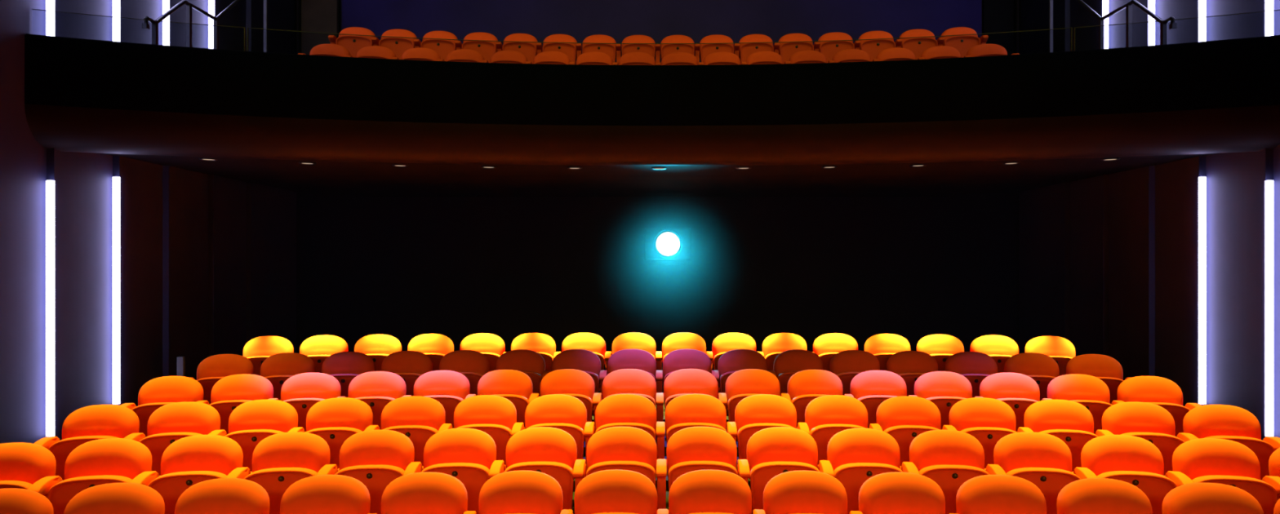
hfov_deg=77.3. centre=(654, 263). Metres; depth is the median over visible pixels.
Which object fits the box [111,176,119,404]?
light strip
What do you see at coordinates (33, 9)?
railing
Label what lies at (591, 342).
cushion
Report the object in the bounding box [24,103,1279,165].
balcony lower edge
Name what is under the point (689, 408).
seat back
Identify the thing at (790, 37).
cushion
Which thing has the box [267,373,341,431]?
seat
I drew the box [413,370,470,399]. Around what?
cushion
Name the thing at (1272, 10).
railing
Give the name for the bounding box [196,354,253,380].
cushion
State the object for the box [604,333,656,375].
seat
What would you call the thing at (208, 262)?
wall
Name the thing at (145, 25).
handrail
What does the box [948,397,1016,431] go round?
cushion
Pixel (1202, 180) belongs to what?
light strip
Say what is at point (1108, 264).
wall
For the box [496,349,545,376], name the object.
cushion
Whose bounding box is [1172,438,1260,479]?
cushion
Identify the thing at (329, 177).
soffit
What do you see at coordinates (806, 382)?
cushion
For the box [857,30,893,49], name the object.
cushion
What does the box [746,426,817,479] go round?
cushion
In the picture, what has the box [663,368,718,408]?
seat back
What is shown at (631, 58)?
seat
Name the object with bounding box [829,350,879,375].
cushion
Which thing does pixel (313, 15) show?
door
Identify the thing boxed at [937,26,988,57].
seat
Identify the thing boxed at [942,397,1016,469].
seat
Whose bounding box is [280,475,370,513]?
seat
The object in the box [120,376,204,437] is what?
seat
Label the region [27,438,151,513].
seat
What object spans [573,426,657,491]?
seat
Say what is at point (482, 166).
recessed light
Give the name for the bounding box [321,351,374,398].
seat
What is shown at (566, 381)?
seat back
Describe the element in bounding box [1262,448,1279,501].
seat
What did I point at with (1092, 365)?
cushion
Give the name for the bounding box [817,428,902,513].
seat
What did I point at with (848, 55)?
seat
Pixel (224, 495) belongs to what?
seat
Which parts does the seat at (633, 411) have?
armrest, panel, seat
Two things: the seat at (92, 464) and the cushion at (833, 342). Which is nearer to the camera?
the seat at (92, 464)
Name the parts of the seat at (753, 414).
armrest, seat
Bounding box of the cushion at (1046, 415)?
[1023,400,1093,434]
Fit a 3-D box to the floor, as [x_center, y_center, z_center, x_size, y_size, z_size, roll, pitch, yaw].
[0.050,1.847,5.300,11.400,0.447,14.600,0,0,0]
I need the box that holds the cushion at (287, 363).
[260,352,315,377]
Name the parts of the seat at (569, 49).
armrest, seat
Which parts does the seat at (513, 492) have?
armrest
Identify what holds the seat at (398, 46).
on the floor
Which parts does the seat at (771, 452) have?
panel, armrest, seat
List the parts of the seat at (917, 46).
armrest, seat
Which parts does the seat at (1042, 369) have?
seat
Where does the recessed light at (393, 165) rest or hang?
attached to the soffit
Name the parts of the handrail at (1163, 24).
post, post, rail, post, post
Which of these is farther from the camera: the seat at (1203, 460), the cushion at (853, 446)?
the cushion at (853, 446)
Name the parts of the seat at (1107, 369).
seat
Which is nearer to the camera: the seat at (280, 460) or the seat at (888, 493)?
the seat at (888, 493)
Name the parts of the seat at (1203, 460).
armrest, seat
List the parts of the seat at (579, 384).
armrest, seat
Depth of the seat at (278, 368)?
7.57 m
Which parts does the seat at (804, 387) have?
armrest, seat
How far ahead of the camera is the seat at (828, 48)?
10.95 m
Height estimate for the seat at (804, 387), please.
0.860 m
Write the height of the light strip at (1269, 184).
2.370 m
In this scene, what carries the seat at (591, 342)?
on the floor
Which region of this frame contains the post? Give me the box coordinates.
[177,356,185,377]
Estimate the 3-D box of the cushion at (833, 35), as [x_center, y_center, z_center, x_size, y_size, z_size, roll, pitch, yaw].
[2.521,-3.050,11.154,0.486,0.360,0.181,0,0,6]
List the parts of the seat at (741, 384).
armrest, seat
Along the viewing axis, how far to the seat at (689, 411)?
6.24 m
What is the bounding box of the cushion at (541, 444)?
[506,426,577,479]
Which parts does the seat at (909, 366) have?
seat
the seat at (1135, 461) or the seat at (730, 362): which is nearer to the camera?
the seat at (1135, 461)
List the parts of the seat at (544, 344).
seat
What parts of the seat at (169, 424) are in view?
armrest, seat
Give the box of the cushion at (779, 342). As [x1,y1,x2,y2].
[762,333,807,357]
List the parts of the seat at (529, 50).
armrest, seat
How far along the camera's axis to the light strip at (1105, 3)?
10.00 m
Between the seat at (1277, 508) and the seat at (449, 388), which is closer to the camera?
the seat at (1277, 508)
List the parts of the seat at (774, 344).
seat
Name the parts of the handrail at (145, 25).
post, post, rail, post, post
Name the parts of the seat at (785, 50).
armrest, seat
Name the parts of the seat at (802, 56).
seat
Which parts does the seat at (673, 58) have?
seat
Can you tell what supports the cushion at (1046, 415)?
on the seat at (1071, 422)
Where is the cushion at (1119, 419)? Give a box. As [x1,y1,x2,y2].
[1102,402,1175,436]
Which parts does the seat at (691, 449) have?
armrest, panel, seat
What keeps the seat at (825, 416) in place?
on the floor
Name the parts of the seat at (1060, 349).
seat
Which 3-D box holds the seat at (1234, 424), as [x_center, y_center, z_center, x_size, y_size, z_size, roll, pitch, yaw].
[4.114,1.465,5.733,0.618,0.860,0.444,0,0,13]
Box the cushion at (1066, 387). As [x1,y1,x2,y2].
[1047,374,1110,404]
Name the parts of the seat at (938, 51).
seat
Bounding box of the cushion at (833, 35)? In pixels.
[817,31,853,51]
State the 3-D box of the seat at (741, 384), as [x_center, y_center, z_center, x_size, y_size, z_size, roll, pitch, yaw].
[0.837,1.375,7.021,0.552,0.860,0.444,0,0,3]
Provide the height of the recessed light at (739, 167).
0.012 m
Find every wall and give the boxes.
[0,0,296,444]
[296,0,1018,367]
[1018,0,1279,440]
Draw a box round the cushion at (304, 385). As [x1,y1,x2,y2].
[280,373,341,401]
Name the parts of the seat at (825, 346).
seat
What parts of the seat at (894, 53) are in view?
seat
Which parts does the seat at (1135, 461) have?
armrest, seat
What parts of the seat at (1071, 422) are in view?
armrest, seat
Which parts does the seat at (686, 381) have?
armrest, panel, seat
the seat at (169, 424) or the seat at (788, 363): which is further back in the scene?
the seat at (788, 363)
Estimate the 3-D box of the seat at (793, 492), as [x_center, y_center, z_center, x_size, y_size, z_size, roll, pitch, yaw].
[0.836,1.640,4.539,0.552,0.860,0.444,0,0,3]
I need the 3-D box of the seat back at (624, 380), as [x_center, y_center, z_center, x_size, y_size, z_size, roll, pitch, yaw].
[-0.225,1.125,7.146,0.486,0.360,0.181,0,0,-1]
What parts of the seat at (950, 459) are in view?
armrest, seat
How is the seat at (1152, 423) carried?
on the floor
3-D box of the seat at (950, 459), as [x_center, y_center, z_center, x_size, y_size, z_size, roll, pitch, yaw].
[1.926,1.558,5.293,0.552,0.860,0.444,0,0,7]
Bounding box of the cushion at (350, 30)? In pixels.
[338,26,375,39]
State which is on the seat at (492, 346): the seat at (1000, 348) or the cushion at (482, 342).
the cushion at (482, 342)
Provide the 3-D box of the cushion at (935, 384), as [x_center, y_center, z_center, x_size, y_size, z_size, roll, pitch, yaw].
[2.518,1.125,6.984,0.486,0.360,0.181,0,0,8]
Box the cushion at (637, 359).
[607,349,656,377]
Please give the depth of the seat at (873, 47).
10.88 m
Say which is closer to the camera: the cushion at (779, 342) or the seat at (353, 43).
the cushion at (779, 342)
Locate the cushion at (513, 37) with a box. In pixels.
[502,33,537,54]
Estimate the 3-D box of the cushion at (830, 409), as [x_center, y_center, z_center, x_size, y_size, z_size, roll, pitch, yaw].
[1.424,1.215,6.265,0.486,0.360,0.181,0,0,4]
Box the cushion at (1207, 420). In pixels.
[1182,404,1261,439]
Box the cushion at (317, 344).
[299,335,348,355]
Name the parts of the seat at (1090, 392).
seat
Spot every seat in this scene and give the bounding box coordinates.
[0,442,56,489]
[0,488,53,513]
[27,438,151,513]
[34,404,139,480]
[63,483,164,513]
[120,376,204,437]
[123,402,220,475]
[129,435,243,513]
[174,478,270,513]
[191,354,253,404]
[195,374,273,435]
[208,400,297,471]
[226,431,330,513]
[243,336,293,376]
[260,352,315,400]
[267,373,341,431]
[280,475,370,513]
[288,397,373,469]
[297,43,351,57]
[299,335,348,373]
[316,430,414,513]
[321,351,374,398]
[328,26,375,57]
[336,371,406,430]
[345,45,395,58]
[354,334,401,371]
[364,396,445,466]
[371,28,417,59]
[374,472,467,513]
[381,351,432,396]
[391,47,440,61]
[401,370,470,428]
[403,428,496,513]
[407,333,453,371]
[413,30,457,61]
[436,48,484,62]
[438,395,516,465]
[439,350,489,395]
[454,31,497,62]
[459,333,505,371]
[463,471,563,513]
[465,369,533,427]
[481,49,528,63]
[486,349,545,396]
[488,426,577,510]
[495,33,537,63]
[503,333,555,372]
[511,394,586,459]
[525,51,570,64]
[528,368,595,441]
[536,34,577,62]
[542,349,600,413]
[553,333,605,391]
[560,470,657,513]
[568,51,613,65]
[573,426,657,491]
[576,34,616,62]
[583,394,656,472]
[592,368,656,432]
[599,349,656,400]
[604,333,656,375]
[612,52,655,65]
[615,35,655,65]
[655,35,694,62]
[655,52,697,65]
[655,333,706,370]
[655,349,711,393]
[655,368,718,447]
[656,394,726,459]
[656,426,737,510]
[657,470,751,513]
[694,34,733,63]
[697,51,740,65]
[706,333,755,391]
[711,349,766,414]
[718,368,780,441]
[726,394,796,459]
[733,34,773,64]
[737,426,819,513]
[741,51,783,64]
[752,471,847,513]
[757,333,807,371]
[768,349,822,396]
[773,33,813,63]
[781,369,843,427]
[784,49,826,63]
[796,395,867,469]
[813,31,854,62]
[813,333,857,371]
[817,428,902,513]
[827,48,871,62]
[829,350,879,395]
[844,370,906,428]
[849,472,945,513]
[853,30,895,61]
[864,333,910,371]
[869,396,941,466]
[871,47,915,61]
[886,351,937,396]
[894,28,937,59]
[899,430,989,513]
[908,371,972,430]
[916,334,964,371]
[917,45,960,59]
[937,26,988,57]
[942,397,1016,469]
[944,351,997,398]
[949,475,1046,513]
[963,43,1018,57]
[969,335,1018,373]
[974,373,1039,431]
[984,431,1081,513]
[1004,352,1059,400]
[1016,400,1097,471]
[1024,336,1075,376]
[1041,374,1112,434]
[1056,478,1152,513]
[1066,354,1129,404]
[1071,435,1177,513]
[1094,402,1184,475]
[1111,376,1201,436]
[1161,483,1263,513]
[1164,438,1277,513]
[1176,404,1279,480]
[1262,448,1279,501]
[1273,499,1279,513]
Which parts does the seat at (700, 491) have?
armrest, seat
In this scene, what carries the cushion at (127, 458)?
on the seat at (92, 464)
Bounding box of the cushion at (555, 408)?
[524,394,586,439]
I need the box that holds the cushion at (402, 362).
[381,351,432,374]
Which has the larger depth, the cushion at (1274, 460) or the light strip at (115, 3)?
the light strip at (115, 3)
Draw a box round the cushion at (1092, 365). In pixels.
[1066,354,1123,380]
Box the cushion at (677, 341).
[662,333,706,362]
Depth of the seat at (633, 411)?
6.24 m
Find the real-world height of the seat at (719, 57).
0.860 m
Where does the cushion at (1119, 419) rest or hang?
on the seat at (1152, 423)
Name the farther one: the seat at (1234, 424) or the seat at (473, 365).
the seat at (473, 365)
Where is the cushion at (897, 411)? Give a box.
[875,396,941,431]
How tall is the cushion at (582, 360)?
0.360 m
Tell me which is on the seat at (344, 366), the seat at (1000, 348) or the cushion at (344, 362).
the cushion at (344, 362)
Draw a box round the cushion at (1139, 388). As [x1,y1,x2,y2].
[1116,376,1182,405]
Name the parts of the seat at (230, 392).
armrest, seat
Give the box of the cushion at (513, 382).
[477,369,533,399]
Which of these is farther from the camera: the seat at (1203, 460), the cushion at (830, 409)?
the cushion at (830, 409)
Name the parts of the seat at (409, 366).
seat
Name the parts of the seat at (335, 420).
armrest, seat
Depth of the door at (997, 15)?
12.45 m
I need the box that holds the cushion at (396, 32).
[381,28,417,47]
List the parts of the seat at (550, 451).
armrest, seat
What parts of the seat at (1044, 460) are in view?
armrest, seat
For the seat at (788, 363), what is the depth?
7.86 m
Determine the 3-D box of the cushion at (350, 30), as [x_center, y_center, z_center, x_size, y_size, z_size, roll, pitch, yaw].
[-4.053,-3.050,10.915,0.486,0.360,0.181,0,0,-10]
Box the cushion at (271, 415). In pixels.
[228,400,297,434]
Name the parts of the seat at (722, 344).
armrest, seat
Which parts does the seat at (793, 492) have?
armrest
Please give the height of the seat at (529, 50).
0.860 m
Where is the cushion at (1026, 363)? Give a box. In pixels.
[1004,352,1059,377]
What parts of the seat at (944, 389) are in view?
seat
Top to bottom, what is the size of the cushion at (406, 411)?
0.360 m
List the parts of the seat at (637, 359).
panel, armrest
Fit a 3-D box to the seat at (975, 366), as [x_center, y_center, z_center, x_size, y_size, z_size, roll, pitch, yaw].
[3.014,1.287,7.639,0.552,0.860,0.444,0,0,9]
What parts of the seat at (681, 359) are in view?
armrest, panel, seat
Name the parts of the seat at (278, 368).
seat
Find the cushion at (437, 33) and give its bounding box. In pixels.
[422,30,457,49]
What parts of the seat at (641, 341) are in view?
panel, armrest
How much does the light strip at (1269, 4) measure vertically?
2.850 m
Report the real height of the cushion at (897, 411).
0.360 m
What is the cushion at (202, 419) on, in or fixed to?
on the seat at (169, 424)
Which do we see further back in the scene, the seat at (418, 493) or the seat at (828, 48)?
the seat at (828, 48)
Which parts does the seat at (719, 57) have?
seat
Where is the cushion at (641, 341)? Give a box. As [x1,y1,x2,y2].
[612,333,656,359]
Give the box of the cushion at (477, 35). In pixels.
[462,31,497,52]
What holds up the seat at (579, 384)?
on the floor
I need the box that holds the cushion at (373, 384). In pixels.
[347,371,406,399]
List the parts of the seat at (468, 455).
armrest, seat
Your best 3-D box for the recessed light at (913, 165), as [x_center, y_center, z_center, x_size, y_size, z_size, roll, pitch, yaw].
[2.801,-1.039,8.497,0.170,0.012,0.170,0,0,0]
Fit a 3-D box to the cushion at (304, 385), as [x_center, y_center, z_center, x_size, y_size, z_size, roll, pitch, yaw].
[-2.963,1.125,6.902,0.486,0.360,0.181,0,0,-9]
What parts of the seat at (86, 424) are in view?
armrest, seat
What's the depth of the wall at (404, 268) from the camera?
12.50 m
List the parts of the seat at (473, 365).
seat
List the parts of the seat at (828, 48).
armrest, seat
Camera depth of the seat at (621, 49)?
11.07 m
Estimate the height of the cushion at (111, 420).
0.360 m
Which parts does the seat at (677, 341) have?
armrest, panel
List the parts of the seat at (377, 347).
seat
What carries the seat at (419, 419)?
on the floor
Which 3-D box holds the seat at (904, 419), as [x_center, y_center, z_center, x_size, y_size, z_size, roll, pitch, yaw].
[1.927,1.465,6.108,0.552,0.860,0.444,0,0,6]
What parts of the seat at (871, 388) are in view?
armrest, seat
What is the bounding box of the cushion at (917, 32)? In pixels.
[898,28,935,47]
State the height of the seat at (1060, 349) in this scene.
0.860 m
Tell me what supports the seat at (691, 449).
on the floor
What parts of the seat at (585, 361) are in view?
armrest, seat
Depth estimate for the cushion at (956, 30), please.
10.86 m
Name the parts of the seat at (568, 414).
armrest, seat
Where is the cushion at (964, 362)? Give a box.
[944,351,997,375]
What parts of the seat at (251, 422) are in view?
armrest, seat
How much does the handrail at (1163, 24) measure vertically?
2.261 m
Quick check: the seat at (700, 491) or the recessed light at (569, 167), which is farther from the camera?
the recessed light at (569, 167)
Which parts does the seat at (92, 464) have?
armrest, seat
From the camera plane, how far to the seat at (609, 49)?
11.06 m
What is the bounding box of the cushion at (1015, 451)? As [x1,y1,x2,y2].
[993,431,1071,474]
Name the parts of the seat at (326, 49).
seat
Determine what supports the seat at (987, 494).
on the floor
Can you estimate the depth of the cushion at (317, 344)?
8.43 m
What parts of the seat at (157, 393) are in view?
armrest, seat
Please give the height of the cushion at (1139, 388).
0.360 m
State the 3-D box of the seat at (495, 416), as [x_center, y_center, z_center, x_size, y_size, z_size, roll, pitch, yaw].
[-1.349,1.465,6.152,0.552,0.860,0.444,0,0,-4]
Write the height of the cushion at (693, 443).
0.360 m
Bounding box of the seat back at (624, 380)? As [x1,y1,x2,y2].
[602,368,656,401]
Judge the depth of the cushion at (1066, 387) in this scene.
6.74 m
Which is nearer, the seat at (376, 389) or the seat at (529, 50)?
the seat at (376, 389)
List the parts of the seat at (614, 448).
armrest, panel, seat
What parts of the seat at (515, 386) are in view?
armrest, seat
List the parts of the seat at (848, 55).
seat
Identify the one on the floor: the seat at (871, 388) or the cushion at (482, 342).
the seat at (871, 388)
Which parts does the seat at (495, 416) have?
armrest, seat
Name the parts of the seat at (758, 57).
seat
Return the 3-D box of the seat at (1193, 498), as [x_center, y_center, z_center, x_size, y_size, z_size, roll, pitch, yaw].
[3.005,1.640,4.282,0.552,0.860,0.444,0,0,11]
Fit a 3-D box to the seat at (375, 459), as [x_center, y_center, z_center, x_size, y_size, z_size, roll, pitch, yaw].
[-1.892,1.558,5.285,0.552,0.860,0.444,0,0,-7]
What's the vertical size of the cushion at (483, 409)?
0.360 m
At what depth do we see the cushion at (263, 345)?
8.33 m
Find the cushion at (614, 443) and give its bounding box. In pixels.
[586,426,657,476]
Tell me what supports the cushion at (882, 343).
on the seat at (882, 346)
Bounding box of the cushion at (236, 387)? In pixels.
[210,374,273,404]
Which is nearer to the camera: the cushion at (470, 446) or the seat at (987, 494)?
the seat at (987, 494)
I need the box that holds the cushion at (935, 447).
[909,430,984,471]
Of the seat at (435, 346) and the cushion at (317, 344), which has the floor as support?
the seat at (435, 346)
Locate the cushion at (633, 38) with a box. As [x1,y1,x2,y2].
[621,35,655,58]
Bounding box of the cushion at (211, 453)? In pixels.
[160,435,243,475]
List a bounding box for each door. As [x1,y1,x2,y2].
[297,0,341,54]
[982,0,1017,54]
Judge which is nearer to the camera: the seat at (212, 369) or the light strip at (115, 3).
the seat at (212, 369)
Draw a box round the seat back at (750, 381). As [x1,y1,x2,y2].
[724,368,780,409]
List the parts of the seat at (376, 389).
seat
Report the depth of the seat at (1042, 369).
7.57 m
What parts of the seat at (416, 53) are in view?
seat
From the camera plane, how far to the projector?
11.73 m
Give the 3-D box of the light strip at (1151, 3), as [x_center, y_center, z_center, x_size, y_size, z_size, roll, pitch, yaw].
[5.656,-3.175,9.092,0.086,2.850,0.036,0,0,0]
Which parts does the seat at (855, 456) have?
armrest, seat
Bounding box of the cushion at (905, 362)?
[886,351,937,374]
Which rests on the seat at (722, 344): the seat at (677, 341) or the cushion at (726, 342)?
the cushion at (726, 342)
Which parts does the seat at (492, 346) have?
seat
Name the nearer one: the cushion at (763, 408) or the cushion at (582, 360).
the cushion at (763, 408)
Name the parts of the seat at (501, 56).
seat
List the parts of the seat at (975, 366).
seat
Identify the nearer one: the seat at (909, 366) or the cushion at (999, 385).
the cushion at (999, 385)
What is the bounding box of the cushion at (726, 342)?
[711,333,755,364]
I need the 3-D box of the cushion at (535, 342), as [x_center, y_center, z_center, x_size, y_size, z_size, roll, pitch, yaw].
[-1.324,0.943,8.762,0.486,0.360,0.181,0,0,-4]
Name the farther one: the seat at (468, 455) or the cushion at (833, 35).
the cushion at (833, 35)
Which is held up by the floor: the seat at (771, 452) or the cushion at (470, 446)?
the seat at (771, 452)
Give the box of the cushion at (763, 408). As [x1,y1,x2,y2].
[734,394,796,439]
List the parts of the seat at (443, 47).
armrest, seat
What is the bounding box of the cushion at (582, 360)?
[551,349,600,384]
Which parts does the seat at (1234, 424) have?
armrest, seat, armrest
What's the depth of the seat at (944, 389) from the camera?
6.91 m
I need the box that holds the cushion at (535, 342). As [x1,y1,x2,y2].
[511,333,555,357]
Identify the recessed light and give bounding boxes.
[199,157,217,160]
[298,161,315,164]
[391,164,408,167]
[480,165,496,168]
[566,166,582,169]
[651,167,666,169]
[735,166,751,169]
[821,165,837,168]
[910,164,926,167]
[1002,161,1020,164]
[1101,157,1119,160]
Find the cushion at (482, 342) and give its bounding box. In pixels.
[459,333,505,355]
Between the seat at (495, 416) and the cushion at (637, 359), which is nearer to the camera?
the seat at (495, 416)
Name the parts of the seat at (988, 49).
seat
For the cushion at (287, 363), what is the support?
on the seat at (278, 368)
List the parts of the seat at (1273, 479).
armrest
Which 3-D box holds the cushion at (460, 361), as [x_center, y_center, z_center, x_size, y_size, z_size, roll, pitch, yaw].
[-1.873,1.037,7.883,0.486,0.360,0.181,0,0,-6]
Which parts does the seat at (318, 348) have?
seat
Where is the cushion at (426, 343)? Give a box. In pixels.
[407,333,453,355]
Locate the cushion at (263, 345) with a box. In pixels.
[243,336,293,357]
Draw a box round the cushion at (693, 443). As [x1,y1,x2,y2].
[666,426,737,478]
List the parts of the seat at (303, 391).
seat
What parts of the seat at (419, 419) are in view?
armrest, seat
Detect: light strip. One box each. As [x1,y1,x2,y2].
[45,0,54,35]
[45,179,54,437]
[111,0,119,41]
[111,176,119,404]
[162,0,169,45]
[208,0,214,48]
[1102,0,1109,48]
[1147,0,1155,45]
[1198,0,1206,41]
[1198,176,1206,404]
[1265,0,1274,35]
[1265,179,1274,436]
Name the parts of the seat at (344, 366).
seat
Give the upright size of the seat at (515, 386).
0.860 m
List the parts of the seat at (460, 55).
seat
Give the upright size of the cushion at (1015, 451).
0.360 m
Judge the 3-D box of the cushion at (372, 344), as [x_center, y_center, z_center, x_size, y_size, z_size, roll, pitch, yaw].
[-2.965,0.943,8.582,0.486,0.360,0.181,0,0,-9]
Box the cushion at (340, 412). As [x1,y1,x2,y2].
[306,397,373,431]
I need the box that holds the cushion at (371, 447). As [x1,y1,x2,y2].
[339,430,414,471]
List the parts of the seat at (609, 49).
armrest, panel, seat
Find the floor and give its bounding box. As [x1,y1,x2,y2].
[572,367,751,513]
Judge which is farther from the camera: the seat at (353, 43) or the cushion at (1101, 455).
the seat at (353, 43)
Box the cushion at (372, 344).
[354,334,401,355]
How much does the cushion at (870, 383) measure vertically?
0.360 m
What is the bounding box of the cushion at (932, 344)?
[916,334,964,354]
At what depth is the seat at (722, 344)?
8.72 m
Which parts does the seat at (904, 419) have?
armrest, seat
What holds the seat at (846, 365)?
on the floor
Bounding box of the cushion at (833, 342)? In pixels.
[813,333,857,355]
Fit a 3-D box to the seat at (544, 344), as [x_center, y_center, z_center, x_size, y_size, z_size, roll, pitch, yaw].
[-1.350,1.193,8.649,0.552,0.860,0.444,0,0,-4]
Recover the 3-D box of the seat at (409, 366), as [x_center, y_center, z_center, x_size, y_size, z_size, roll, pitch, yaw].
[-2.438,1.287,7.707,0.552,0.860,0.444,0,0,-7]
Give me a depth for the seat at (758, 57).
10.27 m
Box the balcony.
[24,33,1279,125]
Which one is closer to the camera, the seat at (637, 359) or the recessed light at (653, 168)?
the seat at (637, 359)
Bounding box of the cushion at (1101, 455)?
[1080,435,1164,476]
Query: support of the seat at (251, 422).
on the floor
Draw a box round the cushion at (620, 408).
[595,394,656,436]
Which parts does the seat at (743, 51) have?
armrest, panel, seat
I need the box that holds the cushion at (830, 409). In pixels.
[804,395,867,431]
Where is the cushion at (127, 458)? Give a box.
[64,438,151,479]
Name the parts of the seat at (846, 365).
seat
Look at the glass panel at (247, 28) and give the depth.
8.14 m
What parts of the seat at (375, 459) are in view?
armrest, seat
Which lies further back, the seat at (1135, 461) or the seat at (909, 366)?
the seat at (909, 366)
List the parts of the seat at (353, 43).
armrest, seat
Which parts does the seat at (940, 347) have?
seat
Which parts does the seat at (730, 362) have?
armrest, seat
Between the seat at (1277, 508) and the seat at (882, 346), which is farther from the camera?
the seat at (882, 346)
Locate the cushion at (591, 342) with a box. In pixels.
[561,333,605,364]
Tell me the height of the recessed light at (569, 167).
0.012 m
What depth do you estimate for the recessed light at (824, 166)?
8.59 m
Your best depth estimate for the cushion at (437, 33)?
11.03 m
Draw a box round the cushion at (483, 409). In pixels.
[453,395,516,430]
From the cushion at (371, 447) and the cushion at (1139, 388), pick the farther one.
the cushion at (1139, 388)
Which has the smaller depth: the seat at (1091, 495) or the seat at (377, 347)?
the seat at (1091, 495)
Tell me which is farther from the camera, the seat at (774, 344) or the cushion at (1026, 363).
the seat at (774, 344)
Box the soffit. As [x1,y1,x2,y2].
[104,153,1213,196]
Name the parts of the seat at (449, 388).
seat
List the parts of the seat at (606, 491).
armrest, seat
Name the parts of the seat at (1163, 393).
armrest, seat, armrest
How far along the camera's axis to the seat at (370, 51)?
10.03 m
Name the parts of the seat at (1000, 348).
seat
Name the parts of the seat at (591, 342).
armrest, seat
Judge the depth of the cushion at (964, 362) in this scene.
7.68 m
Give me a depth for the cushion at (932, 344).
8.52 m
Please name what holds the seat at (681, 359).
on the floor
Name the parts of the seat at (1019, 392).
seat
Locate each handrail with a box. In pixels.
[142,0,268,52]
[1048,0,1177,52]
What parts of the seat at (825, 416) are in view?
armrest, seat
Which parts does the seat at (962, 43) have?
armrest, seat, armrest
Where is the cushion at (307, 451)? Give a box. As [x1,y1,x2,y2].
[252,431,330,472]
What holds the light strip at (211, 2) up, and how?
attached to the wall at (208, 262)
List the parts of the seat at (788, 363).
armrest, seat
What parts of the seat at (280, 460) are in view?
armrest, seat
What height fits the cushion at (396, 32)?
0.360 m
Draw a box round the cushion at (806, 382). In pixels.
[786,369,843,400]
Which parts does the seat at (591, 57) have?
seat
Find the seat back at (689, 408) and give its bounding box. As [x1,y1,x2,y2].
[664,394,726,436]
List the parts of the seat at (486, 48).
armrest, seat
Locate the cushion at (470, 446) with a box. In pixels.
[423,428,496,470]
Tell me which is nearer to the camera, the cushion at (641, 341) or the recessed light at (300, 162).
the recessed light at (300, 162)
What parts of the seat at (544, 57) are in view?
seat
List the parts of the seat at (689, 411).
armrest, panel, seat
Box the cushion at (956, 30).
[940,26,977,45]
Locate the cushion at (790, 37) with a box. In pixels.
[778,33,813,54]
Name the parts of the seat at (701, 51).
armrest, panel, seat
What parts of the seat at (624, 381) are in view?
panel, armrest, seat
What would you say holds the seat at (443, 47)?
on the floor
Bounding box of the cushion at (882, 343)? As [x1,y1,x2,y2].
[864,333,910,355]
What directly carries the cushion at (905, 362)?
on the seat at (909, 366)
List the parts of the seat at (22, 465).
seat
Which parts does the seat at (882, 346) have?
seat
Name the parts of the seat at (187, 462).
armrest, seat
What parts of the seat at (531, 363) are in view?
seat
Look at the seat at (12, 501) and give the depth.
4.26 m
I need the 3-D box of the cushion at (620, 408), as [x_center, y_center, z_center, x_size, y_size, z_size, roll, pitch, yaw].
[-0.225,1.215,6.316,0.486,0.360,0.181,0,0,-1]
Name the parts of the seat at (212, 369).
seat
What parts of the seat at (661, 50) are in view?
armrest, panel, seat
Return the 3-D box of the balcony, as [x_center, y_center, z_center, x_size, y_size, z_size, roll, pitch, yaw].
[0.050,-1.735,7.747,11.340,0.630,1.286,0,0,0]
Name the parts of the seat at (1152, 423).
armrest, seat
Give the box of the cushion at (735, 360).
[717,349,766,384]
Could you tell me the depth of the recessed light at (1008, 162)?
8.29 m
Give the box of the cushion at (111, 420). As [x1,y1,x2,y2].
[62,404,139,439]
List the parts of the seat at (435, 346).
seat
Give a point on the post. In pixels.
(180, 360)
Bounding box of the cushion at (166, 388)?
[137,376,204,406]
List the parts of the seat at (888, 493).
armrest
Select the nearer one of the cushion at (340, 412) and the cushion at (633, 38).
the cushion at (340, 412)
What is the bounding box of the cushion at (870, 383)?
[849,370,906,399]
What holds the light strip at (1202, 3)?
attached to the wall at (1108, 264)
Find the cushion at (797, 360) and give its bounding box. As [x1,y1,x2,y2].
[773,349,822,377]
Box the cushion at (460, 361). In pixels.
[439,350,489,375]
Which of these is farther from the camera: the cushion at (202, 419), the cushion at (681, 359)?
the cushion at (681, 359)
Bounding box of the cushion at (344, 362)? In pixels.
[321,351,374,374]
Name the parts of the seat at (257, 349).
seat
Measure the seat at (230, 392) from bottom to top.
0.860 m
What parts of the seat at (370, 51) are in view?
seat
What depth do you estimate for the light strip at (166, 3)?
9.07 m
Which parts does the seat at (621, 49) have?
armrest, panel, seat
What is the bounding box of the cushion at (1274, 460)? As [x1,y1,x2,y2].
[1268,448,1279,477]
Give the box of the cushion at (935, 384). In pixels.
[914,371,972,399]
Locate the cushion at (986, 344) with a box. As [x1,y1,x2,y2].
[969,335,1018,355]
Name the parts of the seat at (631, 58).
seat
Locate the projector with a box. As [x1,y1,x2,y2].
[644,227,690,264]
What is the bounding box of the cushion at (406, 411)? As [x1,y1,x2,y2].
[381,396,445,431]
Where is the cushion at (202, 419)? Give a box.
[146,402,220,436]
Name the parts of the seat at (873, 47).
armrest, seat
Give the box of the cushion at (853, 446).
[826,428,900,471]
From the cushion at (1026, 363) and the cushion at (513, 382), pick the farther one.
the cushion at (1026, 363)
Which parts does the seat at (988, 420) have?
armrest, seat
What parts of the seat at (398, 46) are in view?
armrest, seat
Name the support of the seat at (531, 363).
on the floor
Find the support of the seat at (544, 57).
on the floor
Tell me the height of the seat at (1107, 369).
0.860 m
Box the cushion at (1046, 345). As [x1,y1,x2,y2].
[1024,336,1075,358]
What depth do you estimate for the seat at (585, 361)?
7.89 m
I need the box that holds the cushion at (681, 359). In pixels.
[662,349,711,382]
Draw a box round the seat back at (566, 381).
[540,368,595,408]
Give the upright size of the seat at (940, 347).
0.860 m
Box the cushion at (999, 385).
[979,373,1039,401]
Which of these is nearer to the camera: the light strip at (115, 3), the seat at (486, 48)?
the light strip at (115, 3)

